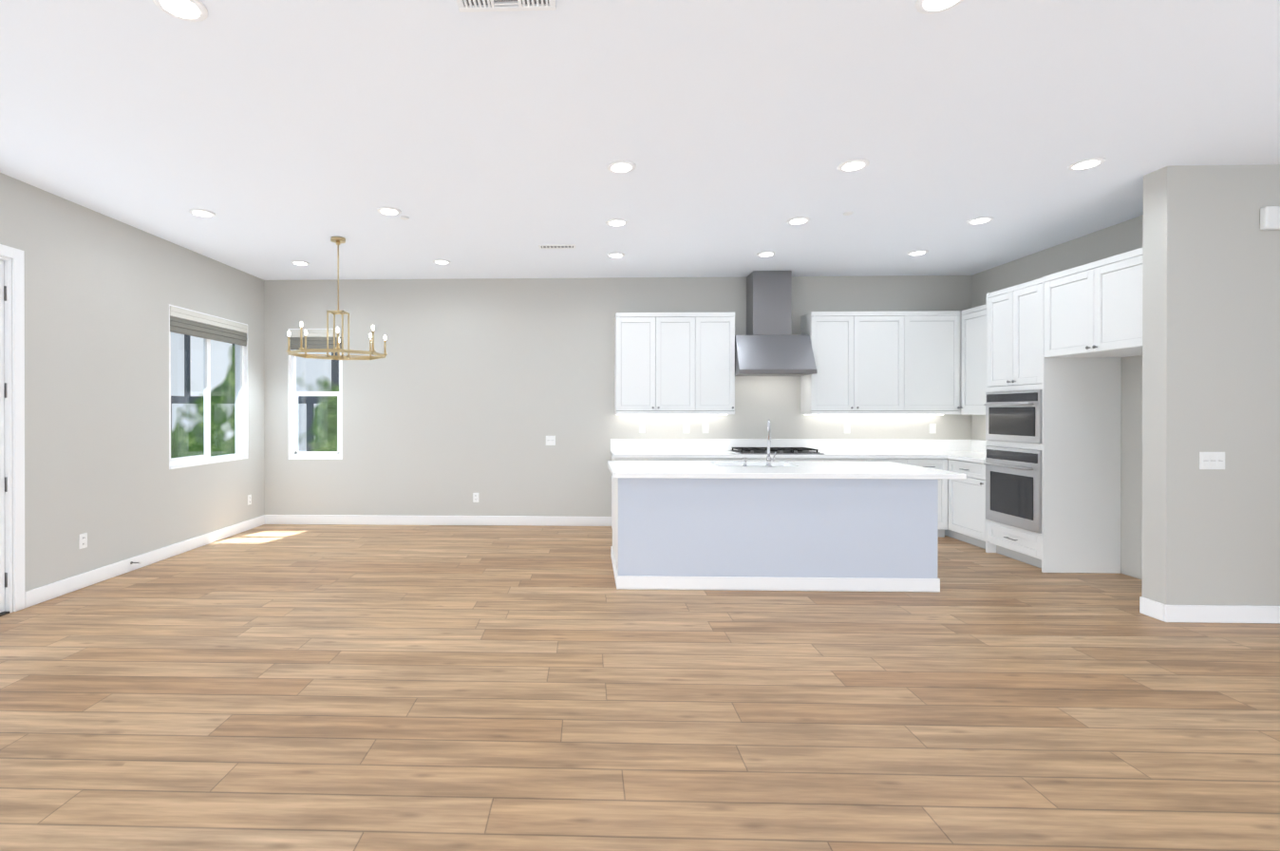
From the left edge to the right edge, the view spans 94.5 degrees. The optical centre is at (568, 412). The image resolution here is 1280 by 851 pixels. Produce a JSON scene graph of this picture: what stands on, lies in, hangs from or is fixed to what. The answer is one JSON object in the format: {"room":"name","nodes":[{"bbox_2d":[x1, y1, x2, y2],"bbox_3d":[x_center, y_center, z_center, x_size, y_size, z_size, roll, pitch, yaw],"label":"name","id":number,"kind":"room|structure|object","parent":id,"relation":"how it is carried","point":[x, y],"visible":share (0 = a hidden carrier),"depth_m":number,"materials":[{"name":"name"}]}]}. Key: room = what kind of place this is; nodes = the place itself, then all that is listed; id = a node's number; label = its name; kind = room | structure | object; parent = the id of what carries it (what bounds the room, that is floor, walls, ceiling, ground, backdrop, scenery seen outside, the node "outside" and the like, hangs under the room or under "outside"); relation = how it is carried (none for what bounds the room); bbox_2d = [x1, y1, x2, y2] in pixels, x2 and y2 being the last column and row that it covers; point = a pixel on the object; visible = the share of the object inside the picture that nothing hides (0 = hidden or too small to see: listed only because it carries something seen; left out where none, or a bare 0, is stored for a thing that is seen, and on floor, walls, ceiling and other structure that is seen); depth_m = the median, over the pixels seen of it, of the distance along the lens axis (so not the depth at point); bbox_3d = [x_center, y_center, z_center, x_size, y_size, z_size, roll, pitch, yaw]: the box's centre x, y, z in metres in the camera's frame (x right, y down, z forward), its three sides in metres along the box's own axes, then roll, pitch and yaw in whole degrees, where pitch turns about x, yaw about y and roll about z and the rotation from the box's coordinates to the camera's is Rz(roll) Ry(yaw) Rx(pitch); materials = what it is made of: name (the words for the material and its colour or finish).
{"room":"kitchen","nodes":[
{"label":"kitchen","id":0,"kind":"room"},
{"bbox_2d":[0,172,264,611],"bbox_3d":[-4.004,-0.120,1.999,0.150,3.020,10.570,0,0,2],"label":"wall","id":1,"kind":"structure","parent":0,"point":[103,291],"depth_m":4.91,"materials":[{"name":"grey paint"}]},
{"bbox_2d":[0,260,7,612],"bbox_3d":[-3.903,0.162,3.632,0.104,2.418,0.894,0,0,2],"label":"entry door","id":2,"kind":"structure","parent":1,"relation":"in","point":[3,478],"depth_m":4.04,"materials":[{"name":"white wood"}]},
{"bbox_2d":[0,244,24,616],"bbox_3d":[-3.946,0.120,3.623,0.168,2.530,1.070,0,0,2],"label":"door frame","id":3,"kind":"structure","parent":1,"relation":"attached to","point":[14,407],"depth_m":4.08,"materials":[{"name":"white wood"}]},
{"bbox_2d":[78,532,87,548],"bbox_3d":[-3.845,1.012,4.653,0.008,0.116,0.072,0,0,2],"label":"outlet","id":4,"kind":"object","parent":1,"relation":"attached to","point":[83,540],"visible":1,"depth_m":4.65,"materials":[{"name":"white plastic"}]},
{"bbox_2d":[24,514,263,607],"bbox_3d":[-3.810,1.322,5.704,0.016,0.115,3.080,0,0,2],"label":"baseboard","id":5,"kind":"structure","parent":1,"relation":"attached to","point":[36,595],"depth_m":5.09,"materials":[{"name":"white wood"}]},
{"bbox_2d":[169,331,244,466],"bbox_3d":[-3.861,-0.256,6.274,0.050,1.546,1.289,0,0,2],"label":"window","id":6,"kind":"structure","parent":1,"relation":"in","point":[207,455],"depth_m":6.26,"materials":[{"name":"white plastic"}]},
{"bbox_2d":[169,305,247,346],"bbox_3d":[-3.814,-0.905,6.270,0.038,0.246,1.283,0,0,2],"label":"blind","id":7,"kind":"object","parent":6,"relation":"attached to","point":[182,321],"visible":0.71,"depth_m":6.17,"materials":[{"name":"white fabric"}]},
{"bbox_2d":[169,303,247,469],"bbox_3d":[-3.874,-0.252,6.274,0.154,1.580,1.315,0,0,2],"label":"window frame","id":8,"kind":"structure","parent":1,"relation":"attached to","point":[236,407],"depth_m":6.92,"materials":[{"name":"white"}]},
{"bbox_2d":[247,494,251,505],"bbox_3d":[-3.776,1.026,6.952,0.008,0.116,0.072,0,0,2],"label":"outlet","id":9,"kind":"object","parent":1,"relation":"attached to","point":[249,498],"visible":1,"depth_m":6.94,"materials":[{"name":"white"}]},
{"bbox_2d":[263,275,972,516],"bbox_3d":[1.639,-0.135,7.192,11.120,3.020,0.150,0,0,2],"label":"wall","id":10,"kind":"structure","parent":0,"point":[459,395],"depth_m":7.19,"materials":[{"name":"grey paint"}]},
{"bbox_2d":[288,328,342,459],"bbox_3d":[-3.128,-0.235,7.333,0.680,1.620,0.154,0,0,2],"label":"window frame","id":11,"kind":"structure","parent":10,"relation":"attached to","point":[290,458],"depth_m":7.26,"materials":[{"name":"white"}]},
{"bbox_2d":[289,329,341,349],"bbox_3d":[-3.130,-0.908,7.271,0.648,0.246,0.038,0,0,2],"label":"blind","id":12,"kind":"object","parent":10,"relation":"attached to","point":[316,338],"visible":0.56,"depth_m":7.26,"materials":[{"name":"white fabric"}]},
{"bbox_2d":[290,348,341,457],"bbox_3d":[-3.129,-0.239,7.320,0.654,1.586,0.050,0,0,2],"label":"window","id":13,"kind":"structure","parent":10,"relation":"in","point":[294,423],"depth_m":7.30,"materials":[{"name":"white plastic"}]},
{"bbox_2d":[263,514,611,526],"bbox_3d":[-1.619,1.318,7.209,4.305,0.115,0.020,0,0,2],"label":"baseboard","id":14,"kind":"structure","parent":10,"relation":"attached to","point":[533,520],"depth_m":7.20,"materials":[{"name":"white wood"}]},
{"bbox_2d":[472,492,478,502],"bbox_3d":[-1.137,1.036,7.199,0.072,0.116,0.008,0,0,2],"label":"outlet","id":15,"kind":"object","parent":10,"relation":"attached to","point":[475,497],"visible":1,"depth_m":7.20,"materials":[{"name":"white plastic"}]},
{"bbox_2d":[545,435,555,445],"bbox_3d":[-0.222,0.336,7.169,0.118,0.116,0.008,0,0,2],"label":"light switch","id":16,"kind":"object","parent":10,"relation":"attached to","point":[550,440],"visible":1,"depth_m":7.17,"materials":[{"name":"white plastic"}]},
{"bbox_2d":[639,423,644,432],"bbox_3d":[0.892,0.186,7.136,0.072,0.116,0.008,0,0,2],"label":"outlet","id":17,"kind":"object","parent":10,"relation":"attached to","point":[641,427],"visible":1,"depth_m":7.13,"materials":[{"name":"white plastic"}]},
{"bbox_2d":[614,312,697,414],"bbox_3d":[1.010,-0.574,6.968,0.915,1.180,0.330,0,0,2],"label":"upper cabinet","id":18,"kind":"object","parent":10,"relation":"attached to","point":[674,363],"depth_m":6.81,"materials":[{"name":"white wood"}]},
{"bbox_2d":[683,423,689,432],"bbox_3d":[1.427,0.186,7.119,0.072,0.116,0.008,0,0,2],"label":"outlet","id":19,"kind":"object","parent":10,"relation":"attached to","point":[686,427],"visible":1,"depth_m":7.12,"materials":[{"name":"white plastic"}]},
{"bbox_2d":[702,423,708,432],"bbox_3d":[1.657,0.186,7.113,0.072,0.116,0.008,0,0,2],"label":"outlet","id":20,"kind":"object","parent":10,"relation":"attached to","point":[705,427],"visible":1,"depth_m":7.11,"materials":[{"name":"white plastic"}]},
{"bbox_2d":[697,312,734,414],"bbox_3d":[1.696,-0.574,6.947,0.457,1.180,0.330,0,0,2],"label":"upper cabinet","id":21,"kind":"object","parent":10,"relation":"attached to","point":[716,330],"depth_m":6.79,"materials":[{"name":"white wood"}]},
{"bbox_2d":[734,270,817,376],"bbox_3d":[2.355,-1.041,6.839,0.868,1.203,0.504,0,0,2],"label":"range hood","id":22,"kind":"object","parent":10,"relation":"attached to","point":[768,344],"visible":0.85,"depth_m":6.78,"materials":[{"name":"silver metal"}]},
{"bbox_2d":[610,438,971,451],"bbox_3d":[2.660,0.386,7.075,4.308,0.140,0.021,0,0,2],"label":"backsplash","id":23,"kind":"structure","parent":10,"relation":"attached to","point":[727,444],"depth_m":7.06,"materials":[{"name":"white stone"}]},
{"bbox_2d":[800,311,857,414],"bbox_3d":[3.035,-0.574,6.907,0.483,1.180,0.330,0,0,2],"label":"upper cabinet","id":24,"kind":"object","parent":10,"relation":"attached to","point":[833,389],"depth_m":6.75,"materials":[{"name":"white wood"}]},
{"bbox_2d":[844,423,849,432],"bbox_3d":[3.346,0.186,7.062,0.072,0.116,0.008,0,0,2],"label":"outlet","id":25,"kind":"object","parent":10,"relation":"attached to","point":[846,427],"visible":1,"depth_m":7.06,"materials":[{"name":"white plastic"}]},
{"bbox_2d":[857,311,906,414],"bbox_3d":[3.559,-0.574,6.891,0.565,1.180,0.330,0,0,2],"label":"upper cabinet","id":26,"kind":"object","parent":10,"relation":"attached to","point":[900,363],"depth_m":6.73,"materials":[{"name":"white wood"}]},
{"bbox_2d":[929,423,935,432],"bbox_3d":[4.356,0.186,7.032,0.072,0.116,0.008,0,0,2],"label":"outlet","id":27,"kind":"object","parent":10,"relation":"attached to","point":[931,427],"visible":1,"depth_m":7.03,"materials":[{"name":"white plastic"}]},
{"bbox_2d":[906,310,959,414],"bbox_3d":[4.153,-0.574,6.874,0.624,1.180,0.330,0,0,2],"label":"upper cabinet","id":28,"kind":"object","parent":10,"relation":"attached to","point":[932,337],"depth_m":6.72,"materials":[{"name":"white wood"}]},
{"bbox_2d":[0,524,1279,850],"bbox_3d":[1.481,1.440,1.914,11.120,0.100,10.720,0,0,2],"label":"floor","id":29,"kind":"structure","parent":0,"point":[382,687],"depth_m":2.75,"materials":[{"name":"brown wood"}]},
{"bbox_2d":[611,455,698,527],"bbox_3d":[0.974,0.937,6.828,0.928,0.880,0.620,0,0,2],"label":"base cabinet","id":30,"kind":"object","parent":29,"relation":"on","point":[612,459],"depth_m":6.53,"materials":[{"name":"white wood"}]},
{"bbox_2d":[698,457,740,460],"bbox_3d":[1.668,0.937,6.807,0.460,0.880,0.620,0,0,2],"label":"base cabinet","id":31,"kind":"object","parent":29,"relation":"on","point":[700,459],"depth_m":6.50,"materials":[{"name":"white"}]},
{"bbox_2d":[610,471,940,592],"bbox_3d":[1.634,0.941,5.108,2.489,0.880,1.089,0,0,2],"label":"kitchen island","id":32,"kind":"object","parent":29,"relation":"on","point":[818,526],"depth_m":4.57,"materials":[{"name":"white"}]},
{"bbox_2d":[607,460,896,464],"bbox_3d":[1.711,0.480,5.578,2.680,0.040,0.085,0,0,2],"label":"island countertop","id":33,"kind":"structure","parent":32,"relation":"on","point":[609,461],"depth_m":5.51,"materials":[{"name":"white stone"}]},
{"bbox_2d":[607,464,966,479],"bbox_3d":[1.688,0.482,4.796,2.680,0.040,0.600,0,0,2],"label":"island countertop","id":34,"kind":"structure","parent":32,"relation":"on","point":[618,471],"depth_m":4.59,"materials":[{"name":"white stone"}]},
{"bbox_2d":[741,457,747,467],"bbox_3d":[1.510,0.420,5.056,0.044,0.082,0.093,0,0,2],"label":"soap dispenser","id":35,"kind":"object","parent":34,"relation":"on","point":[744,462],"visible":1,"depth_m":5.02,"materials":[{"name":"silver metal"}]},
{"bbox_2d":[765,418,775,467],"bbox_3d":[1.735,0.258,5.108,0.102,0.407,0.224,0,0,2],"label":"faucet","id":36,"kind":"object","parent":34,"relation":"on","point":[769,460],"visible":1,"depth_m":5.01,"materials":[{"name":"silver metal"}]},
{"bbox_2d":[740,457,824,461],"bbox_3d":[2.358,0.937,6.787,0.920,0.880,0.620,0,0,2],"label":"base cabinet","id":37,"kind":"object","parent":29,"relation":"on","point":[747,459],"depth_m":6.48,"materials":[{"name":"white"}]},
{"bbox_2d":[824,458,869,461],"bbox_3d":[3.047,0.937,6.766,0.460,0.880,0.620,0,0,2],"label":"base cabinet","id":38,"kind":"object","parent":29,"relation":"on","point":[825,460],"depth_m":6.46,"materials":[{"name":"white wood"}]},
{"bbox_2d":[869,458,948,537],"bbox_3d":[3.726,0.937,6.745,0.898,0.880,0.620,0,0,2],"label":"base cabinet","id":39,"kind":"object","parent":29,"relation":"on","point":[943,498],"depth_m":6.43,"materials":[{"name":"white wood"}]},
{"bbox_2d":[610,450,985,458],"bbox_3d":[2.651,0.477,6.758,4.308,0.040,0.657,0,0,2],"label":"countertop","id":40,"kind":"structure","parent":39,"relation":"on","point":[614,453],"depth_m":6.49,"materials":[{"name":"white stone"}]},
{"bbox_2d":[728,447,824,453],"bbox_3d":[2.367,0.432,6.757,0.920,0.050,0.525,0,0,2],"label":"cooktop","id":41,"kind":"object","parent":40,"relation":"in","point":[773,450],"visible":0.92,"depth_m":6.68,"materials":[{"name":"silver metal"}]},
{"bbox_2d":[947,453,985,463],"bbox_3d":[4.449,0.479,6.089,0.674,0.040,0.570,0,0,2],"label":"countertop","id":42,"kind":"structure","parent":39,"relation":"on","point":[973,456],"depth_m":6.21,"materials":[{"name":"white stone"}]},
{"bbox_2d":[944,458,985,548],"bbox_3d":[4.454,0.938,6.420,0.683,0.880,1.227,0,0,2],"label":"base cabinet","id":43,"kind":"object","parent":29,"relation":"on","point":[967,510],"visible":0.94,"depth_m":6.10,"materials":[{"name":"white wood"}]},
{"bbox_2d":[985,276,1121,573],"bbox_3d":[4.425,0.100,5.436,0.683,2.560,0.735,0,0,2],"label":"tall cabinet","id":44,"kind":"object","parent":29,"relation":"on","point":[1080,446],"visible":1,"depth_m":5.07,"materials":[{"name":"white wood"}]},
{"bbox_2d":[983,389,1041,443],"bbox_3d":[4.379,0.030,5.437,0.674,0.470,0.689,0,0,2],"label":"built-in microwave","id":45,"kind":"object","parent":44,"relation":"in","point":[1014,416],"visible":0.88,"depth_m":5.39,"materials":[{"name":"silver metal"}]},
{"bbox_2d":[983,446,1041,533],"bbox_3d":[4.379,0.685,5.439,0.674,0.720,0.689,0,0,2],"label":"wall oven","id":46,"kind":"object","parent":44,"relation":"in","point":[1013,486],"visible":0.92,"depth_m":5.39,"materials":[{"name":"silver metal"}]},
{"bbox_2d":[0,0,1279,280],"bbox_3d":[1.481,-1.690,1.905,11.120,0.120,10.720,0,0,2],"label":"ceiling","id":47,"kind":"structure","parent":0,"point":[275,137],"depth_m":3.33,"materials":[{"name":"white paint"}]},
{"bbox_2d":[151,0,207,21],"bbox_3d":[-1.552,-1.625,2.347,0.190,0.012,0.190,0,0,2],"label":"recessed light","id":48,"kind":"object","parent":47,"relation":"in","point":[193,10],"visible":1,"depth_m":2.36,"materials":[{"name":"white plastic"}]},
{"bbox_2d":[188,208,215,217],"bbox_3d":[-2.997,-1.632,4.804,0.190,0.012,0.190,0,0,2],"label":"recessed light","id":49,"kind":"object","parent":47,"relation":"in","point":[202,213],"visible":0.96,"depth_m":4.78,"materials":[{"name":"white"}]},
{"bbox_2d":[290,260,309,265],"bbox_3d":[-2.933,-1.636,6.418,0.190,0.012,0.190,0,0,2],"label":"recessed light","id":50,"kind":"object","parent":47,"relation":"in","point":[299,262],"visible":0.98,"depth_m":6.38,"materials":[{"name":"white"}]},
{"bbox_2d":[286,236,387,359],"bbox_3d":[-2.165,-1.080,5.517,0.819,1.120,0.820,0,0,2],"label":"chandelier","id":51,"kind":"object","parent":47,"relation":"hanging from","point":[338,240],"visible":1,"depth_m":5.46,"materials":[{"name":"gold metal"}]},
{"bbox_2d":[376,207,401,215],"bbox_3d":[-1.453,-1.631,4.757,0.190,0.012,0.190,0,0,2],"label":"recessed light","id":52,"kind":"object","parent":47,"relation":"in","point":[390,211],"visible":0.98,"depth_m":4.74,"materials":[{"name":"white"}]},
{"bbox_2d":[399,215,409,220],"bbox_3d":[-1.376,-1.632,4.921,0.080,0.012,0.080,0,0,2],"label":"sprinkler","id":53,"kind":"object","parent":47,"relation":"attached to","point":[404,217],"visible":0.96,"depth_m":4.90,"materials":[{"name":"white"}]},
{"bbox_2d":[432,259,450,263],"bbox_3d":[-1.378,-1.636,6.371,0.190,0.012,0.190,0,0,2],"label":"recessed light","id":54,"kind":"object","parent":47,"relation":"in","point":[440,261],"visible":1,"depth_m":6.33,"materials":[{"name":"white"}]},
{"bbox_2d":[455,0,556,12],"bbox_3d":[-0.252,-1.623,2.172,0.390,0.014,0.390,0,0,2],"label":"ceiling vent","id":55,"kind":"object","parent":47,"relation":"in","point":[468,6],"visible":0.98,"depth_m":2.34,"materials":[{"name":"white metal"}]},
{"bbox_2d":[538,244,575,248],"bbox_3d":[-0.113,-1.636,5.785,0.360,0.008,0.120,0,0,2],"label":"ceiling air vent slot","id":56,"kind":"object","parent":47,"relation":"attached to","point":[570,246],"visible":0.98,"depth_m":5.78,"materials":[{"name":"white metal"}]},
{"bbox_2d":[606,252,624,258],"bbox_3d":[0.491,-1.635,6.097,0.190,0.012,0.190,0,0,2],"label":"recessed light","id":57,"kind":"object","parent":47,"relation":"in","point":[615,254],"visible":0.98,"depth_m":6.07,"materials":[{"name":"white plastic"}]},
{"bbox_2d":[605,218,627,225],"bbox_3d":[0.414,-1.632,5.044,0.190,0.012,0.190,0,0,2],"label":"recessed light","id":58,"kind":"object","parent":47,"relation":"in","point":[616,222],"visible":1,"depth_m":5.02,"materials":[{"name":"white plastic"}]},
{"bbox_2d":[606,160,636,172],"bbox_3d":[0.349,-1.629,3.896,0.190,0.012,0.190,0,0,2],"label":"recessed light","id":59,"kind":"object","parent":47,"relation":"in","point":[621,166],"visible":0.98,"depth_m":3.87,"materials":[{"name":"white"}]},
{"bbox_2d":[756,250,775,256],"bbox_3d":[2.035,-1.635,6.051,0.190,0.012,0.190,0,0,2],"label":"recessed light","id":60,"kind":"object","parent":47,"relation":"in","point":[766,254],"visible":0.96,"depth_m":6.02,"materials":[{"name":"white plastic"}]},
{"bbox_2d":[786,216,809,225],"bbox_3d":[1.952,-1.632,4.998,0.190,0.012,0.190,0,0,2],"label":"recessed light","id":61,"kind":"object","parent":47,"relation":"in","point":[798,220],"visible":1,"depth_m":4.97,"materials":[{"name":"white"}]},
{"bbox_2d":[842,211,853,215],"bbox_3d":[2.285,-1.632,4.811,0.080,0.012,0.080,0,0,2],"label":"sprinkler","id":62,"kind":"object","parent":47,"relation":"attached to","point":[847,213],"visible":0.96,"depth_m":4.79,"materials":[{"name":"white"}]},
{"bbox_2d":[837,158,869,171],"bbox_3d":[1.875,-1.629,3.873,0.190,0.012,0.190,0,0,2],"label":"recessed light","id":63,"kind":"object","parent":47,"relation":"in","point":[856,164],"visible":1,"depth_m":3.86,"materials":[{"name":"white"}]},
{"bbox_2d":[906,249,928,255],"bbox_3d":[3.566,-1.635,6.005,0.190,0.012,0.190,0,0,2],"label":"recessed light","id":64,"kind":"object","parent":47,"relation":"in","point":[918,253],"visible":0.96,"depth_m":5.99,"materials":[{"name":"white"}]},
{"bbox_2d":[915,0,964,14],"bbox_3d":[1.465,-1.625,2.300,0.190,0.012,0.190,0,0,2],"label":"recessed light","id":65,"kind":"object","parent":47,"relation":"in","point":[928,7],"visible":1,"depth_m":2.34,"materials":[{"name":"white"}]},
{"bbox_2d":[966,216,994,224],"bbox_3d":[3.492,-1.632,4.989,0.190,0.012,0.190,0,0,2],"label":"recessed light","id":66,"kind":"object","parent":47,"relation":"in","point":[980,219],"visible":0.94,"depth_m":4.97,"materials":[{"name":"white"}]},
{"bbox_2d":[1067,157,1106,169],"bbox_3d":[3.392,-1.629,3.851,0.190,0.012,0.190,0,0,2],"label":"recessed light","id":67,"kind":"object","parent":47,"relation":"in","point":[1086,163],"visible":1,"depth_m":3.83,"materials":[{"name":"white"}]},
{"bbox_2d":[971,214,1143,579],"bbox_3d":[4.846,-0.130,5.529,0.150,3.020,2.983,0,0,2],"label":"wall","id":68,"kind":"structure","parent":0,"point":[1121,237],"depth_m":5.04,"materials":[{"name":"grey paint"}]},
{"bbox_2d":[960,303,986,414],"bbox_3d":[4.625,-0.572,6.244,0.330,1.180,0.892,0,0,2],"label":"upper cabinet","id":69,"kind":"object","parent":68,"relation":"attached to","point":[973,320],"depth_m":6.51,"materials":[{"name":"white wood"}]},
{"bbox_2d":[971,439,985,452],"bbox_3d":[4.786,0.388,6.394,0.018,0.140,1.200,0,0,2],"label":"backsplash","id":70,"kind":"structure","parent":68,"relation":"attached to","point":[977,445],"depth_m":6.87,"materials":[{"name":"white stone"}]},
{"bbox_2d":[1044,247,1142,357],"bbox_3d":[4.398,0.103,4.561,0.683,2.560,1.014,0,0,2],"label":"upper cabinet","id":71,"kind":"object","parent":68,"relation":"attached to","point":[1093,309],"visible":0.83,"depth_m":4.57,"materials":[{"name":"white wood"}]},
{"bbox_2d":[1141,164,1279,605],"bbox_3d":[5.533,-0.126,3.931,3.140,3.020,0.170,0,0,2],"label":"wall","id":72,"kind":"structure","parent":0,"point":[1211,315],"depth_m":3.88,"materials":[{"name":"grey paint"}]},
{"bbox_2d":[1199,451,1224,469],"bbox_3d":[4.251,0.315,3.881,0.164,0.116,0.008,0,0,2],"label":"light switch","id":73,"kind":"object","parent":72,"relation":"attached to","point":[1212,460],"visible":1,"depth_m":3.88,"materials":[{"name":"white plastic"}]},
{"bbox_2d":[1156,601,1279,623],"bbox_3d":[4.461,1.327,3.876,1.031,0.115,0.020,0,0,2],"label":"baseboard","id":74,"kind":"structure","parent":72,"relation":"attached to","point":[1209,613],"depth_m":3.87,"materials":[{"name":"white wood"}]},
{"bbox_2d":[1260,206,1279,229],"bbox_3d":[4.670,-1.275,3.845,0.250,0.150,0.044,0,0,2],"label":"detector","id":75,"kind":"object","parent":72,"relation":"attached to","point":[1270,217],"visible":1,"depth_m":3.83,"materials":[{"name":"white plastic"}]},
{"label":"outside","id":76,"kind":"structure","parent":0,"visible":0},
{"bbox_2d":[170,332,187,458],"bbox_3d":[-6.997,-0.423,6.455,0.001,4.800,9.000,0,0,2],"label":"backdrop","id":77,"kind":"structure","parent":76,"point":[176,381],"depth_m":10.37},
{"bbox_2d":[187,335,338,456],"bbox_3d":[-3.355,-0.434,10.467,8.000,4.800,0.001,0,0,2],"label":"window glass","id":78,"kind":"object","parent":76,"point":[313,404],"depth_m":10.55,"materials":[{"name":"clear glass"}]}
]}

